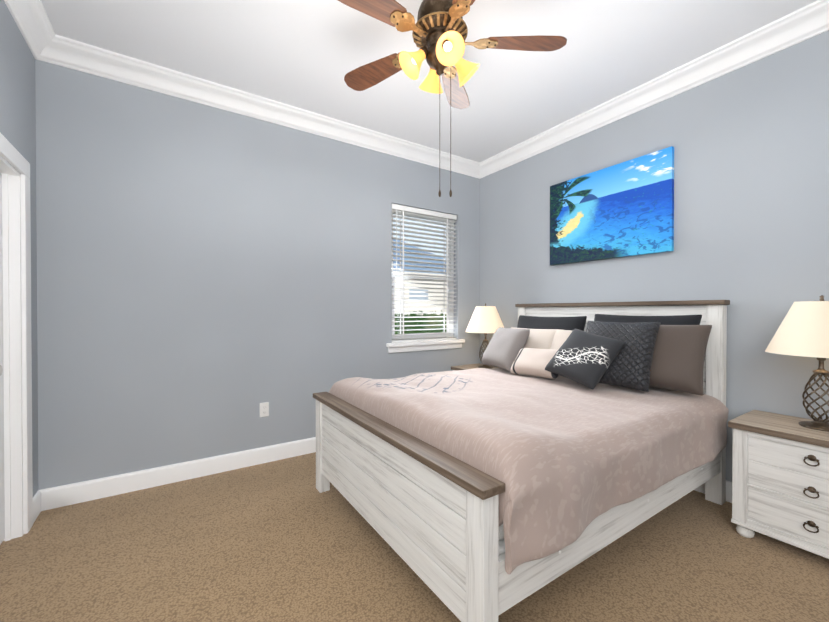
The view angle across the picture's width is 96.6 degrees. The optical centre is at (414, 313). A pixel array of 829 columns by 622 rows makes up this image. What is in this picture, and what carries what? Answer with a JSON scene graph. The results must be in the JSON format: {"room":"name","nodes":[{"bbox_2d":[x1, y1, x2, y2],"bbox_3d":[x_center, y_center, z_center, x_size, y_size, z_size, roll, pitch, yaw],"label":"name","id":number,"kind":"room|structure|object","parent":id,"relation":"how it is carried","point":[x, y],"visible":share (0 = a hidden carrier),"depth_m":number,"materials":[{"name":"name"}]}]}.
{"room":"bedroom","nodes":[
{"label":"bedroom","id":0,"kind":"room"},
{"bbox_2d":[0,0,38,496],"bbox_3d":[-1.360,-0.221,0.714,0.130,2.875,3.590,0,1,-34],"label":"wall","id":1,"kind":"structure","parent":0,"point":[17,101],"depth_m":2.07,"materials":[{"name":"paint"}]},
{"bbox_2d":[0,133,32,543],"bbox_3d":[-1.943,0.182,1.615,0.150,2.055,1.050,0,1,-34],"label":"door frame","id":2,"kind":"structure","parent":1,"relation":"attached to","point":[16,497],"depth_m":1.98,"materials":[{"name":"white wood"}]},
{"bbox_2d":[4,0,59,59],"bbox_3d":[-1.293,-1.595,0.821,0.110,0.128,3.210,0,1,-34],"label":"crown molding","id":3,"kind":"structure","parent":1,"relation":"attached to","point":[45,42],"depth_m":2.05,"materials":[{"name":"white wood"}]},
{"bbox_2d":[35,59,479,489],"bbox_3d":[-0.808,-0.240,3.312,3.922,2.875,0.130,0,1,-34],"label":"wall","id":4,"kind":"structure","parent":0,"point":[210,279],"depth_m":2.72,"materials":[{"name":"paint"}]},
{"bbox_2d":[33,437,315,516],"bbox_3d":[-0.768,1.134,3.263,3.662,0.128,0.014,0,1,-34],"label":"baseboard","id":5,"kind":"structure","parent":4,"relation":"attached to","point":[66,495],"depth_m":2.59,"materials":[{"name":"white wood"}]},
{"bbox_2d":[32,36,484,178],"bbox_3d":[-0.741,-1.613,3.202,3.662,0.128,0.110,0,1,-34],"label":"crown molding","id":6,"kind":"structure","parent":4,"relation":"attached to","point":[75,55],"depth_m":2.79,"materials":[{"name":"white wood"}]},
{"bbox_2d":[260,402,268,416],"bbox_3d":[-1.208,0.772,2.970,0.070,0.114,0.009,0,1,-34],"label":"electrical outlet plate","id":7,"kind":"object","parent":4,"relation":"attached to","point":[264,409],"visible":1,"depth_m":2.97,"materials":[{"name":"white plastic"}]},
{"bbox_2d":[386,203,464,352],"bbox_3d":[0.108,-0.356,3.887,0.974,1.472,0.173,0,1,-34],"label":"window unit","id":8,"kind":"structure","parent":4,"relation":"in","point":[447,339],"depth_m":3.87,"materials":[{"name":"white plastic"}]},
{"bbox_2d":[0,452,828,621],"bbox_3d":[0.157,1.258,1.869,3.922,0.100,3.820,0,1,-34],"label":"floor","id":9,"kind":"structure","parent":0,"point":[283,540],"depth_m":1.75,"materials":[{"name":"carpet"}]},
{"bbox_2d":[451,363,498,370],"bbox_3d":[0.737,0.883,3.889,0.423,0.620,0.602,0,1,-34],"label":"nightstand","id":10,"kind":"object","parent":9,"relation":"on","point":[465,367],"depth_m":4.00,"materials":[{"name":"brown wood"}]},
{"bbox_2d":[466,303,503,367],"bbox_3d":[0.753,0.230,3.913,0.424,0.684,0.424,0,1,-34],"label":"lamp","id":11,"kind":"object","parent":10,"relation":"on","point":[485,319],"visible":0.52,"depth_m":3.79,"materials":[{"name":"beige fabric"}]},
{"bbox_2d":[313,300,729,621],"bbox_3d":[0.658,0.558,2.431,2.142,1.292,1.738,0,1,-34],"label":"bed","id":12,"kind":"object","parent":9,"relation":"on","point":[563,438],"visible":1,"depth_m":1.78,"materials":[{"name":"white wood"}]},
{"bbox_2d":[481,327,529,371],"bbox_3d":[0.802,0.302,3.274,0.159,0.420,0.460,32,-11,-19],"label":"pillow","id":13,"kind":"object","parent":12,"relation":"on","point":[505,344],"depth_m":3.16,"materials":[{"name":"grey fabric"}]},
{"bbox_2d":[326,365,728,574],"bbox_3d":[0.660,0.634,2.430,1.957,0.427,1.741,0,1,-34],"label":"comforter","id":14,"kind":"object","parent":12,"relation":"on","point":[565,452],"depth_m":1.70,"materials":[{"name":"beige fabric"}]},
{"bbox_2d":[573,320,660,392],"bbox_3d":[1.352,0.264,2.486,0.139,0.500,0.500,32,-19,-35],"label":"pillow","id":15,"kind":"object","parent":12,"relation":"on","point":[637,364],"depth_m":2.36,"materials":[{"name":"grey fabric"}]},
{"bbox_2d":[728,410,828,558],"bbox_3d":[2.069,0.898,1.881,0.423,0.620,0.632,0,1,-34],"label":"nightstand","id":16,"kind":"object","parent":9,"relation":"on","point":[780,477],"visible":1,"depth_m":1.87,"materials":[{"name":"white wood"}]},
{"bbox_2d":[765,295,828,431],"bbox_3d":[2.098,0.245,1.904,0.424,0.684,0.424,0,1,-34],"label":"lamp","id":17,"kind":"object","parent":16,"relation":"on","point":[803,329],"visible":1,"depth_m":1.87,"materials":[{"name":"beige fabric"}]},
{"bbox_2d":[41,0,816,161],"bbox_3d":[0.184,-1.717,1.806,3.922,0.100,3.720,0,1,-34],"label":"ceiling","id":18,"kind":"structure","parent":0,"point":[308,55],"depth_m":2.33,"materials":[{"name":"white paint"}]},
{"bbox_2d":[338,0,566,196],"bbox_3d":[0.101,-1.133,1.859,1.219,1.068,1.245,0,1,-34],"label":"ceiling fan","id":19,"kind":"object","parent":18,"relation":"hanging from","point":[439,29],"visible":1,"depth_m":1.86,"materials":[{"name":"brown wood"}]},
{"bbox_2d":[480,30,828,481],"bbox_3d":[1.800,-0.236,2.810,0.130,2.875,3.590,0,1,-34],"label":"wall","id":20,"kind":"structure","parent":0,"point":[749,143],"depth_m":2.37,"materials":[{"name":"paint"}]},
{"bbox_2d":[550,146,673,264],"bbox_3d":[1.551,-0.816,3.029,0.036,0.734,1.001,0,1,-34],"label":"picture","id":21,"kind":"object","parent":20,"relation":"attached to","point":[624,209],"visible":0.93,"depth_m":2.92},
{"bbox_2d":[480,0,828,175],"bbox_3d":[1.667,-1.610,2.784,0.110,0.128,3.210,0,1,-34],"label":"crown molding","id":22,"kind":"structure","parent":20,"relation":"attached to","point":[809,21],"depth_m":2.52,"materials":[{"name":"white wood"}]},
{"bbox_2d":[694,481,731,502],"bbox_3d":[1.707,1.137,2.831,0.014,0.128,3.390,0,1,-34],"label":"baseboard","id":23,"kind":"structure","parent":20,"relation":"attached to","point":[701,488],"depth_m":2.37,"materials":[{"name":"white wood"}]},
{"label":"outside","id":24,"kind":"structure","parent":0,"visible":0},
{"bbox_2d":[393,214,446,333],"bbox_3d":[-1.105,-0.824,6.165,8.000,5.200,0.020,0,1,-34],"label":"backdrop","id":25,"kind":"structure","parent":24,"point":[421,306],"depth_m":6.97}
]}

